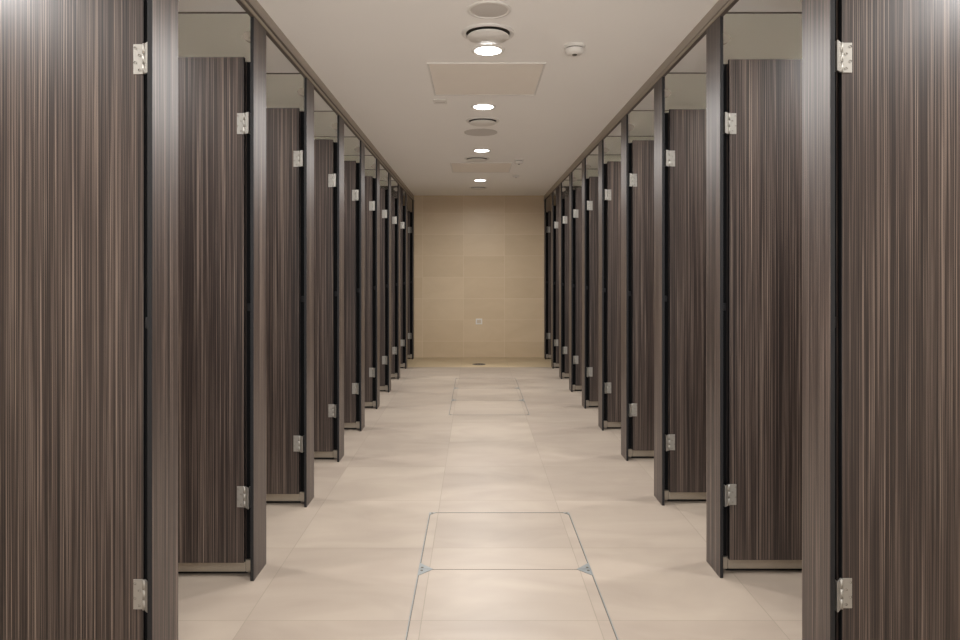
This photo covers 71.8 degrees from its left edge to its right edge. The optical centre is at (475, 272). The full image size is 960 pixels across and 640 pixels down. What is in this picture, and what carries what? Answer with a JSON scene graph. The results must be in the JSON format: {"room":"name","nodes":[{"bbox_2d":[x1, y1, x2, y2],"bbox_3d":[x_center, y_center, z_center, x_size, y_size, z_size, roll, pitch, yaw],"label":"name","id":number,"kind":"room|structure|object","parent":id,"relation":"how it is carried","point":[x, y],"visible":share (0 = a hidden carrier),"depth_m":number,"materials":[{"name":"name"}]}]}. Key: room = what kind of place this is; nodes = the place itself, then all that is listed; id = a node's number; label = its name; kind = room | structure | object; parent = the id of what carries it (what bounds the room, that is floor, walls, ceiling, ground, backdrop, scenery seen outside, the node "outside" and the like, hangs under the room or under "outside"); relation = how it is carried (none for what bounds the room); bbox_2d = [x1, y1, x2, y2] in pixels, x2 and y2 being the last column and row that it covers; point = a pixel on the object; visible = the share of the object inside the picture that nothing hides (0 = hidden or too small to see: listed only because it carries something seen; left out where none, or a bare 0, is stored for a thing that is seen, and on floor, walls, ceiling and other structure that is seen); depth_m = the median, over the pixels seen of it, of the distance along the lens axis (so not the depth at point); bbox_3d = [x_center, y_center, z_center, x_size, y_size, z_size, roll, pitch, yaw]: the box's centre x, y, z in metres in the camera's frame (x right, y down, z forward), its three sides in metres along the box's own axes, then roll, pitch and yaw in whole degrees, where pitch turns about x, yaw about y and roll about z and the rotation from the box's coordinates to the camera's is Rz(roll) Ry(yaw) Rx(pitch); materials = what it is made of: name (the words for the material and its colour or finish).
{"room":"public restroom","nodes":[
{"label":"public restroom","id":0,"kind":"room"},
{"bbox_2d":[403,196,555,356],"bbox_3d":[0.045,0.060,9.370,4.990,2.475,0.100,0,0,0],"label":"wall","id":1,"kind":"structure","parent":0,"point":[476,257],"depth_m":9.32,"materials":[{"name":"beige tile"}]},
{"bbox_2d":[247,0,413,197],"bbox_3d":[-0.874,-1.056,3.860,0.016,0.043,10.920,0,0,0],"label":"trim","id":2,"kind":"structure","parent":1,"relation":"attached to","point":[255,4],"depth_m":3.50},
{"bbox_2d":[476,319,481,323],"bbox_3d":[0.048,0.693,9.315,0.090,0.080,0.010,0,0,0],"label":"wall plate","id":3,"kind":"object","parent":1,"relation":"attached to","point":[478,321],"visible":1,"depth_m":9.31,"materials":[{"name":"white plastic"}]},
{"bbox_2d":[544,0,729,197],"bbox_3d":[0.971,-1.056,3.860,0.016,0.043,10.920,0,0,0],"label":"trim","id":4,"kind":"structure","parent":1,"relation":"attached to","point":[720,4],"depth_m":3.49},
{"bbox_2d":[178,357,801,639],"bbox_3d":[0.045,1.247,3.860,4.790,0.102,10.920,0,0,0],"label":"floor","id":5,"kind":"structure","parent":0,"point":[343,565],"depth_m":2.93,"materials":[{"name":"beige tile"}]},
{"bbox_2d":[145,0,177,639],"bbox_3d":[-0.884,0.104,1.841,0.048,2.188,0.155,0,0,0],"label":"pilaster","id":6,"kind":"object","parent":5,"relation":"on","point":[161,16],"visible":1,"depth_m":1.82,"materials":[{"name":"laminate"}]},
{"bbox_2d":[0,0,146,639],"bbox_3d":[-1.215,0.148,1.809,0.666,1.984,0.040,0,0,0],"label":"door","id":7,"kind":"structure","parent":6,"relation":"attached to","point":[72,72],"depth_m":1.81,"materials":[{"name":"laminate"}]},
{"bbox_2d":[236,0,414,200],"bbox_3d":[-0.866,-1.016,3.859,0.019,0.051,10.918,0,0,0],"label":"header rail","id":8,"kind":"object","parent":6,"relation":"on","point":[244,4],"visible":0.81,"depth_m":3.32,"materials":[{"name":"metal"}]},
{"bbox_2d":[178,62,247,572],"bbox_3d":[-1.629,0.182,2.639,1.440,2.032,0.040,0,0,0],"label":"wall","id":9,"kind":"structure","parent":5,"relation":"on","point":[182,567],"depth_m":2.63,"materials":[{"name":"metal"}]},
{"bbox_2d":[178,12,249,61],"bbox_3d":[-1.613,-0.935,2.636,1.471,0.198,0.034,0,0,0],"label":"glass panel","id":10,"kind":"object","parent":9,"relation":"on","point":[200,34],"visible":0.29,"depth_m":2.63,"materials":[{"name":"glass"}]},
{"bbox_2d":[246,17,265,580],"bbox_3d":[-0.884,0.104,2.647,0.048,2.188,0.155,0,0,0],"label":"pilaster","id":11,"kind":"object","parent":5,"relation":"on","point":[256,68],"visible":1,"depth_m":2.63,"materials":[{"name":"laminate"}]},
{"bbox_2d":[178,57,249,562],"bbox_3d":[-1.215,0.148,2.595,0.666,1.984,0.040,0,0,0],"label":"door","id":12,"kind":"structure","parent":11,"relation":"attached to","point":[213,122],"depth_m":2.60,"materials":[{"name":"laminate"}]},
{"bbox_2d":[266,491,300,502],"bbox_3d":[-1.629,0.182,3.446,1.440,2.032,0.040,0,0,0],"label":"wall","id":13,"kind":"structure","parent":5,"relation":"on","point":[270,498],"depth_m":3.43,"materials":[{"name":"tile"}]},
{"bbox_2d":[266,73,303,110],"bbox_3d":[-1.613,-0.935,3.443,1.471,0.198,0.034,0,0,0],"label":"glass panel","id":14,"kind":"object","parent":13,"relation":"on","point":[283,90],"visible":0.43,"depth_m":3.44,"materials":[{"name":"glass"}]},
{"bbox_2d":[300,78,313,506],"bbox_3d":[-0.884,0.104,3.454,0.048,2.188,0.155,0,0,0],"label":"pilaster","id":15,"kind":"object","parent":5,"relation":"on","point":[306,117],"visible":1,"depth_m":3.43,"materials":[{"name":"laminate"}]},
{"bbox_2d":[266,108,303,493],"bbox_3d":[-1.215,0.148,3.402,0.666,1.984,0.040,0,0,0],"label":"door","id":16,"kind":"structure","parent":15,"relation":"attached to","point":[284,156],"depth_m":3.41,"materials":[{"name":"laminate"}]},
{"bbox_2d":[314,142,333,458],"bbox_3d":[-1.629,0.182,4.253,1.440,2.032,0.040,0,0,0],"label":"wall","id":17,"kind":"structure","parent":5,"relation":"on","point":[317,455],"depth_m":4.24,"materials":[{"name":"metal"}]},
{"bbox_2d":[300,111,336,141],"bbox_3d":[-1.613,-0.935,4.250,1.471,0.198,0.034,0,0,0],"label":"glass panel","id":18,"kind":"object","parent":17,"relation":"on","point":[325,125],"visible":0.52,"depth_m":4.25,"materials":[{"name":"glass"}]},
{"bbox_2d":[333,115,343,461],"bbox_3d":[-0.884,0.104,4.260,0.048,2.188,0.155,0,0,0],"label":"pilaster","id":19,"kind":"object","parent":5,"relation":"on","point":[338,452],"visible":1,"depth_m":4.24,"materials":[{"name":"laminate"}]},
{"bbox_2d":[314,139,336,451],"bbox_3d":[-1.215,0.148,4.208,0.666,1.984,0.040,0,0,0],"label":"door","id":20,"kind":"structure","parent":19,"relation":"attached to","point":[325,180],"depth_m":4.21,"materials":[{"name":"laminate"}]},
{"bbox_2d":[344,421,356,428],"bbox_3d":[-1.629,0.182,5.059,1.440,2.032,0.040,0,0,0],"label":"wall","id":21,"kind":"structure","parent":5,"relation":"on","point":[346,425],"depth_m":5.04,"materials":[{"name":"tile"}]},
{"bbox_2d":[336,136,359,162],"bbox_3d":[-1.613,-0.935,5.056,1.471,0.198,0.034,0,0,0],"label":"glass panel","id":22,"kind":"object","parent":21,"relation":"on","point":[351,149],"visible":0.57,"depth_m":5.05,"materials":[{"name":"glass"}]},
{"bbox_2d":[356,141,364,430],"bbox_3d":[-0.884,0.104,5.066,0.048,2.188,0.155,0,0,0],"label":"pilaster","id":23,"kind":"object","parent":5,"relation":"on","point":[360,167],"visible":1,"depth_m":5.04,"materials":[{"name":"laminate"}]},
{"bbox_2d":[344,161,358,422],"bbox_3d":[-1.215,0.148,5.015,0.666,1.984,0.040,0,0,0],"label":"door","id":24,"kind":"structure","parent":23,"relation":"attached to","point":[351,195],"depth_m":5.02,"materials":[{"name":"laminate"}]},
{"bbox_2d":[365,402,372,407],"bbox_3d":[-1.629,0.182,5.865,1.440,2.032,0.040,0,0,0],"label":"wall","id":25,"kind":"structure","parent":5,"relation":"on","point":[367,404],"depth_m":5.84,"materials":[{"name":"tile"}]},
{"bbox_2d":[358,155,375,177],"bbox_3d":[-1.613,-0.935,5.862,1.471,0.198,0.034,0,0,0],"label":"glass panel","id":26,"kind":"object","parent":25,"relation":"on","point":[370,166],"visible":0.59,"depth_m":5.86,"materials":[{"name":"glass"}]},
{"bbox_2d":[373,159,379,408],"bbox_3d":[-0.884,0.104,5.873,0.048,2.188,0.155,0,0,0],"label":"pilaster","id":27,"kind":"object","parent":5,"relation":"on","point":[376,181],"visible":1,"depth_m":5.85,"materials":[{"name":"laminate"}]},
{"bbox_2d":[365,176,374,401],"bbox_3d":[-1.215,0.148,5.822,0.666,1.984,0.040,0,0,0],"label":"door","id":28,"kind":"structure","parent":27,"relation":"attached to","point":[369,203],"depth_m":5.83,"materials":[{"name":"laminate"}]},
{"bbox_2d":[385,173,390,391],"bbox_3d":[-0.884,0.104,6.679,0.048,2.188,0.155,0,0,0],"label":"pilaster","id":29,"kind":"object","parent":5,"relation":"on","point":[387,191],"visible":1,"depth_m":6.66,"materials":[{"name":"laminate"}]},
{"bbox_2d":[380,188,386,385],"bbox_3d":[-1.215,0.148,6.628,0.666,1.984,0.040,0,0,0],"label":"door","id":30,"kind":"structure","parent":29,"relation":"attached to","point":[383,213],"depth_m":6.63,"materials":[{"name":"laminate"}]},
{"bbox_2d":[395,184,399,378],"bbox_3d":[-0.884,0.104,7.486,0.048,2.188,0.155,0,0,0],"label":"pilaster","id":31,"kind":"object","parent":5,"relation":"on","point":[397,200],"visible":1,"depth_m":7.46,"materials":[{"name":"laminate"}]},
{"bbox_2d":[391,197,396,373],"bbox_3d":[-1.215,0.148,7.434,0.666,1.984,0.040,0,0,0],"label":"door","id":32,"kind":"structure","parent":31,"relation":"attached to","point":[393,218],"depth_m":7.44,"materials":[{"name":"laminate"}]},
{"bbox_2d":[396,186,402,367],"bbox_3d":[-1.629,0.061,8.285,1.440,2.274,0.040,0,0,0],"label":"wall","id":33,"kind":"structure","parent":5,"relation":"on","point":[401,189],"depth_m":8.28,"materials":[{"name":"tile"}]},
{"bbox_2d":[403,192,406,368],"bbox_3d":[-0.884,0.104,8.293,0.048,2.188,0.155,0,0,0],"label":"pilaster","id":34,"kind":"object","parent":5,"relation":"on","point":[405,206],"visible":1,"depth_m":8.25,"materials":[{"name":"laminate"}]},
{"bbox_2d":[400,204,404,363],"bbox_3d":[-1.215,0.148,8.241,0.666,1.984,0.040,0,0,0],"label":"door","id":35,"kind":"structure","parent":34,"relation":"attached to","point":[402,224],"depth_m":8.24,"materials":[{"name":"laminate"}]},
{"bbox_2d":[410,200,413,358],"bbox_3d":[-0.884,0.104,9.197,0.048,2.188,0.155,0,0,0],"label":"pilaster","id":36,"kind":"object","parent":5,"relation":"on","point":[412,212],"visible":1,"depth_m":9.18,"materials":[{"name":"laminate"}]},
{"bbox_2d":[407,211,411,354],"bbox_3d":[-1.215,0.148,9.146,0.666,1.984,0.040,0,0,0],"label":"door","id":37,"kind":"structure","parent":36,"relation":"attached to","point":[409,229],"depth_m":9.15,"materials":[{"name":"laminate"}]},
{"bbox_2d":[544,199,547,358],"bbox_3d":[0.981,0.098,9.197,0.048,2.200,0.155,0,0,0],"label":"pilaster","id":38,"kind":"object","parent":5,"relation":"on","point":[545,212],"visible":1,"depth_m":9.18,"materials":[{"name":"laminate"}]},
{"bbox_2d":[547,211,550,354],"bbox_3d":[1.312,0.148,9.146,0.666,1.984,0.040,0,0,0],"label":"door","id":39,"kind":"structure","parent":38,"relation":"attached to","point":[549,212],"depth_m":9.15,"materials":[{"name":"laminate"}]},
{"bbox_2d":[551,192,555,368],"bbox_3d":[0.981,0.098,8.319,0.048,2.200,0.155,0,0,0],"label":"pilaster","id":40,"kind":"object","parent":5,"relation":"on","point":[553,208],"visible":1,"depth_m":8.30,"materials":[{"name":"laminate"}]},
{"bbox_2d":[554,205,558,363],"bbox_3d":[1.312,0.148,8.267,0.666,1.984,0.040,0,0,0],"label":"door","id":41,"kind":"structure","parent":40,"relation":"attached to","point":[556,224],"depth_m":8.27,"materials":[{"name":"laminate"}]},
{"bbox_2d":[556,186,563,367],"bbox_3d":[1.722,0.061,8.311,1.433,2.274,0.040,0,0,0],"label":"wall","id":42,"kind":"structure","parent":5,"relation":"on","point":[557,189],"depth_m":8.30,"materials":[{"name":"tile"}]},
{"bbox_2d":[559,183,564,378],"bbox_3d":[0.981,0.098,7.512,0.048,2.200,0.155,0,0,0],"label":"pilaster","id":43,"kind":"object","parent":5,"relation":"on","point":[561,201],"visible":1,"depth_m":7.49,"materials":[{"name":"laminate"}]},
{"bbox_2d":[563,197,568,372],"bbox_3d":[1.312,0.148,7.460,0.666,1.984,0.040,0,0,0],"label":"door","id":44,"kind":"structure","parent":43,"relation":"attached to","point":[566,217],"depth_m":7.46,"materials":[{"name":"laminate"}]},
{"bbox_2d":[564,198,568,377],"bbox_3d":[1.722,0.182,7.505,1.433,2.032,0.040,0,0,0],"label":"wall","id":45,"kind":"structure","parent":5,"relation":"on","point":[566,374],"depth_m":7.50,"materials":[{"name":"metal"}]},
{"bbox_2d":[562,180,574,197],"bbox_3d":[1.706,-0.940,7.502,1.464,0.208,0.034,0,0,0],"label":"glass panel","id":46,"kind":"object","parent":45,"relation":"on","point":[565,189],"visible":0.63,"depth_m":7.50,"materials":[{"name":"glass"}]},
{"bbox_2d":[569,172,574,391],"bbox_3d":[0.981,0.098,6.705,0.048,2.200,0.155,0,0,0],"label":"pilaster","id":47,"kind":"object","parent":5,"relation":"on","point":[571,191],"visible":1,"depth_m":6.68,"materials":[{"name":"laminate"}]},
{"bbox_2d":[573,188,581,385],"bbox_3d":[1.312,0.148,6.654,0.666,1.984,0.040,0,0,0],"label":"door","id":48,"kind":"structure","parent":47,"relation":"attached to","point":[577,212],"depth_m":6.66,"materials":[{"name":"laminate"}]},
{"bbox_2d":[575,385,581,390],"bbox_3d":[1.722,0.182,6.698,1.433,2.032,0.040,0,0,0],"label":"wall","id":49,"kind":"structure","parent":5,"relation":"on","point":[577,388],"depth_m":6.68,"materials":[{"name":"tile"}]},
{"bbox_2d":[573,169,586,188],"bbox_3d":[1.706,-0.940,6.695,1.464,0.208,0.034,0,0,0],"label":"glass panel","id":50,"kind":"object","parent":49,"relation":"on","point":[577,179],"visible":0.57,"depth_m":6.70,"materials":[{"name":"glass"}]},
{"bbox_2d":[582,158,588,408],"bbox_3d":[0.981,0.098,5.899,0.048,2.200,0.155,0,0,0],"label":"pilaster","id":51,"kind":"object","parent":5,"relation":"on","point":[585,181],"visible":1,"depth_m":5.88,"materials":[{"name":"laminate"}]},
{"bbox_2d":[586,177,597,400],"bbox_3d":[1.312,0.148,5.848,0.666,1.984,0.040,0,0,0],"label":"door","id":52,"kind":"structure","parent":51,"relation":"attached to","point":[592,204],"depth_m":5.85,"materials":[{"name":"laminate"}]},
{"bbox_2d":[589,401,597,406],"bbox_3d":[1.722,0.182,5.891,1.433,2.032,0.040,0,0,0],"label":"wall","id":53,"kind":"structure","parent":5,"relation":"on","point":[591,403],"depth_m":5.87,"materials":[{"name":"tile"}]},
{"bbox_2d":[586,155,606,177],"bbox_3d":[1.706,-0.940,5.888,1.464,0.208,0.034,0,0,0],"label":"glass panel","id":54,"kind":"object","parent":53,"relation":"on","point":[592,160],"visible":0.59,"depth_m":5.89,"materials":[{"name":"glass"}]},
{"bbox_2d":[598,140,606,430],"bbox_3d":[0.981,0.098,5.093,0.048,2.200,0.155,0,0,0],"label":"pilaster","id":55,"kind":"object","parent":5,"relation":"on","point":[602,168],"visible":1,"depth_m":5.07,"materials":[{"name":"laminate"}]},
{"bbox_2d":[604,161,620,421],"bbox_3d":[1.312,0.148,5.041,0.666,1.984,0.040,0,0,0],"label":"door","id":56,"kind":"structure","parent":55,"relation":"attached to","point":[612,194],"depth_m":5.04,"materials":[{"name":"laminate"}]},
{"bbox_2d":[606,422,620,427],"bbox_3d":[1.722,0.182,5.085,1.433,2.032,0.040,0,0,0],"label":"wall","id":57,"kind":"structure","parent":5,"relation":"on","point":[609,424],"depth_m":5.07,"materials":[{"name":"tile"}]},
{"bbox_2d":[604,136,628,162],"bbox_3d":[1.706,-0.940,5.082,1.464,0.208,0.034,0,0,0],"label":"glass panel","id":58,"kind":"object","parent":57,"relation":"on","point":[612,149],"visible":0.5,"depth_m":5.08,"materials":[{"name":"glass"}]},
{"bbox_2d":[621,114,631,460],"bbox_3d":[0.981,0.098,4.286,0.048,2.200,0.155,0,0,0],"label":"pilaster","id":59,"kind":"object","parent":5,"relation":"on","point":[626,148],"visible":1,"depth_m":4.26,"materials":[{"name":"laminate"}]},
{"bbox_2d":[629,140,653,449],"bbox_3d":[1.312,0.148,4.234,0.666,1.984,0.040,0,0,0],"label":"door","id":60,"kind":"structure","parent":59,"relation":"attached to","point":[641,180],"depth_m":4.24,"materials":[{"name":"laminate"}]},
{"bbox_2d":[631,450,653,457],"bbox_3d":[1.722,0.182,4.279,1.433,2.032,0.040,0,0,0],"label":"wall","id":61,"kind":"structure","parent":5,"relation":"on","point":[635,453],"depth_m":4.26,"materials":[{"name":"tile"}]},
{"bbox_2d":[628,110,653,142],"bbox_3d":[1.706,-0.940,4.276,1.464,0.208,0.034,0,0,0],"label":"glass panel","id":62,"kind":"object","parent":61,"relation":"on","point":[641,122],"visible":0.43,"depth_m":4.27,"materials":[{"name":"glass"}]},
{"bbox_2d":[654,77,667,505],"bbox_3d":[0.981,0.098,3.479,0.048,2.200,0.155,0,0,0],"label":"pilaster","id":63,"kind":"object","parent":5,"relation":"on","point":[660,117],"visible":1,"depth_m":3.46,"materials":[{"name":"laminate"}]},
{"bbox_2d":[665,109,705,491],"bbox_3d":[1.312,0.148,3.428,0.666,1.984,0.040,0,0,0],"label":"door","id":64,"kind":"structure","parent":63,"relation":"attached to","point":[685,158],"depth_m":3.43,"materials":[{"name":"laminate"}]},
{"bbox_2d":[667,113,705,500],"bbox_3d":[1.722,0.182,3.472,1.433,2.032,0.040,0,0,0],"label":"wall","id":65,"kind":"structure","parent":5,"relation":"on","point":[672,496],"depth_m":3.46,"materials":[{"name":"metal"}]},
{"bbox_2d":[665,72,705,112],"bbox_3d":[1.706,-0.940,3.469,1.464,0.208,0.034,0,0,0],"label":"glass panel","id":66,"kind":"object","parent":65,"relation":"on","point":[683,90],"visible":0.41,"depth_m":3.47,"materials":[{"name":"glass"}]},
{"bbox_2d":[706,16,726,577],"bbox_3d":[0.981,0.098,2.673,0.048,2.200,0.155,0,0,0],"label":"pilaster","id":67,"kind":"object","parent":5,"relation":"on","point":[716,71],"visible":1,"depth_m":2.65,"materials":[{"name":"laminate"}]},
{"bbox_2d":[723,59,801,559],"bbox_3d":[1.312,0.148,2.622,0.666,1.984,0.040,0,0,0],"label":"door","id":68,"kind":"structure","parent":67,"relation":"attached to","point":[762,495],"depth_m":2.63,"materials":[{"name":"laminate"}]},
{"bbox_2d":[725,64,801,569],"bbox_3d":[1.722,0.182,2.666,1.433,2.032,0.040,0,0,0],"label":"wall","id":69,"kind":"structure","parent":5,"relation":"on","point":[731,564],"depth_m":2.65,"materials":[{"name":"metal"}]},
{"bbox_2d":[723,12,801,63],"bbox_3d":[1.706,-0.940,2.663,1.464,0.208,0.034,0,0,0],"label":"glass panel","id":70,"kind":"object","parent":69,"relation":"on","point":[746,35],"visible":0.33,"depth_m":2.66,"materials":[{"name":"glass"}]},
{"bbox_2d":[802,0,835,639],"bbox_3d":[0.981,0.098,1.867,0.048,2.200,0.155,0,0,0],"label":"pilaster","id":71,"kind":"object","parent":5,"relation":"on","point":[818,16],"visible":1,"depth_m":1.86,"materials":[{"name":"laminate"}]},
{"bbox_2d":[544,0,738,199],"bbox_3d":[0.963,-1.022,3.859,0.019,0.039,10.918,0,0,0],"label":"header rail","id":72,"kind":"object","parent":71,"relation":"on","point":[731,3],"visible":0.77,"depth_m":3.34,"materials":[{"name":"metal"}]},
{"bbox_2d":[835,0,959,639],"bbox_3d":[1.312,0.148,1.815,0.666,1.984,0.040,0,0,0],"label":"door","id":73,"kind":"structure","parent":71,"relation":"attached to","point":[897,62],"depth_m":1.82,"materials":[{"name":"laminate"}]},
{"bbox_2d":[836,0,838,639],"bbox_3d":[1.722,0.182,1.859,1.433,2.032,0.040,0,0,0],"label":"wall","id":74,"kind":"structure","parent":5,"relation":"on","point":[837,1],"depth_m":1.85,"materials":[{"name":"laminate"}]},
{"bbox_3d":[-1.629,0.182,6.672,1.440,2.032,0.040,0,0,0],"label":"wall","id":75,"kind":"structure","parent":5,"relation":"on","visible":0},
{"bbox_2d":[375,169,387,188],"bbox_3d":[-1.613,-0.935,6.669,1.471,0.198,0.034,0,0,0],"label":"glass panel","id":76,"kind":"object","parent":75,"relation":"on","point":[383,173],"visible":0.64,"depth_m":6.67,"materials":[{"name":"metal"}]},
{"bbox_3d":[-1.629,0.182,7.479,1.440,2.032,0.040,0,0,0],"label":"wall","id":77,"kind":"structure","parent":5,"relation":"on","visible":0},
{"bbox_2d":[387,180,396,197],"bbox_3d":[-1.613,-0.935,7.476,1.471,0.198,0.034,0,0,0],"label":"glass panel","id":78,"kind":"object","parent":77,"relation":"on","point":[393,182],"visible":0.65,"depth_m":7.47,"materials":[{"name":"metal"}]},
{"bbox_2d":[178,0,801,195],"bbox_3d":[0.045,-1.127,3.860,4.790,0.100,10.920,0,0,0],"label":"ceiling","id":79,"kind":"structure","parent":0,"point":[373,56],"depth_m":3.44,"materials":[{"name":"white paint"}]},
{"bbox_2d":[433,99,446,103],"bbox_3d":[-0.224,-1.073,4.175,0.084,0.009,0.104,0,0,0],"label":"ceiling plate","id":80,"kind":"object","parent":79,"relation":"attached to","point":[436,101],"visible":1,"depth_m":4.16,"materials":[{"name":"white plastic"}]},
{"bbox_2d":[464,156,488,161],"bbox_3d":[0.012,-1.063,6.270,0.240,0.027,0.240,0,0,0],"label":"valve","id":81,"kind":"object","parent":79,"relation":"attached to","point":[470,158],"visible":1,"depth_m":6.22,"materials":[{"name":"white plastic"}]},
{"bbox_2d":[469,186,487,189],"bbox_3d":[0.034,-1.063,8.420,0.240,0.027,0.240,0,0,0],"label":"valve","id":82,"kind":"object","parent":79,"relation":"attached to","point":[472,187],"visible":1,"depth_m":8.38,"materials":[{"name":"white plastic"}]},
{"bbox_2d":[473,179,486,181],"bbox_3d":[0.052,-1.073,7.760,0.164,0.007,0.164,0,0,0],"label":"recessed light","id":83,"kind":"object","parent":79,"relation":"in","point":[477,180],"visible":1,"depth_m":7.76,"materials":[{"name":"white plastic"}]},
{"bbox_2d":[464,129,496,135],"bbox_3d":[0.040,-1.074,5.100,0.256,0.006,0.256,0,0,0],"label":"ceiling speaker","id":84,"kind":"object","parent":79,"relation":"attached to","point":[474,132],"visible":1,"depth_m":5.09},
{"bbox_2d":[450,163,511,172],"bbox_3d":[0.056,-1.074,6.820,0.614,0.006,0.614,0,0,0],"label":"ceiling hatch","id":85,"kind":"object","parent":79,"relation":"attached to","point":[457,167],"visible":1,"depth_m":6.79,"materials":[{"name":"white paint"}]},
{"bbox_2d":[472,149,490,152],"bbox_3d":[0.054,-1.073,5.860,0.164,0.007,0.164,0,0,0],"label":"recessed light","id":86,"kind":"object","parent":79,"relation":"in","point":[474,150],"visible":1,"depth_m":5.85,"materials":[{"name":"white plastic"}]},
{"bbox_2d":[466,117,499,126],"bbox_3d":[0.050,-1.063,4.710,0.240,0.027,0.240,0,0,0],"label":"valve","id":87,"kind":"object","parent":79,"relation":"attached to","point":[475,121],"visible":1,"depth_m":4.67,"materials":[{"name":"white plastic"}]},
{"bbox_2d":[471,103,495,109],"bbox_3d":[0.051,-1.073,4.310,0.164,0.007,0.164,0,0,0],"label":"recessed light","id":88,"kind":"object","parent":79,"relation":"in","point":[481,106],"visible":1,"depth_m":4.30,"materials":[{"name":"white plastic"}]},
{"bbox_2d":[427,63,545,95],"bbox_3d":[0.056,-1.074,3.713,0.614,0.006,0.614,0,0,0],"label":"ceiling hatch","id":89,"kind":"object","parent":79,"relation":"attached to","point":[449,79],"visible":1,"depth_m":3.67,"materials":[{"name":"white paint"}]},
{"bbox_2d":[461,23,514,44],"bbox_3d":[0.056,-1.063,2.985,0.240,0.027,0.240,0,0,0],"label":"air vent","id":90,"kind":"object","parent":79,"relation":"attached to","point":[482,33],"visible":1,"depth_m":2.95,"materials":[{"name":"white plastic"}]},
{"bbox_2d":[471,45,504,55],"bbox_3d":[0.060,-1.073,3.215,0.164,0.007,0.164,0,0,0],"label":"recessed light","id":91,"kind":"object","parent":79,"relation":"in","point":[481,50],"visible":0.99,"depth_m":3.21,"materials":[{"name":"white glass"}]},
{"bbox_2d":[467,1,510,18],"bbox_3d":[0.055,-1.074,2.722,0.184,0.006,0.184,0,0,0],"label":"ceiling speaker","id":92,"kind":"object","parent":79,"relation":"attached to","point":[482,9],"visible":1,"depth_m":2.71,"materials":[{"name":"white plastic"}]},
{"bbox_2d":[470,4,507,17],"bbox_3d":[0.055,-1.073,2.722,0.154,0.003,0.154,0,0,0],"label":"grille","id":93,"kind":"object","parent":92,"relation":"attached to","point":[476,10],"depth_m":2.72,"materials":[{"name":"white plastic"}]},
{"bbox_2d":[514,159,523,164],"bbox_3d":[0.415,-1.053,6.340,0.092,0.048,0.092,0,0,0],"label":"smoke detector","id":94,"kind":"object","parent":79,"relation":"attached to","point":[517,161],"visible":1,"depth_m":6.31,"materials":[{"name":"white plastic"}]},
{"bbox_2d":[564,42,584,55],"bbox_3d":[0.470,-1.053,3.150,0.100,0.048,0.100,0,0,0],"label":"smoke detector","id":95,"kind":"object","parent":79,"relation":"attached to","point":[572,48],"visible":1,"depth_m":3.12,"materials":[{"name":"white plastic"}]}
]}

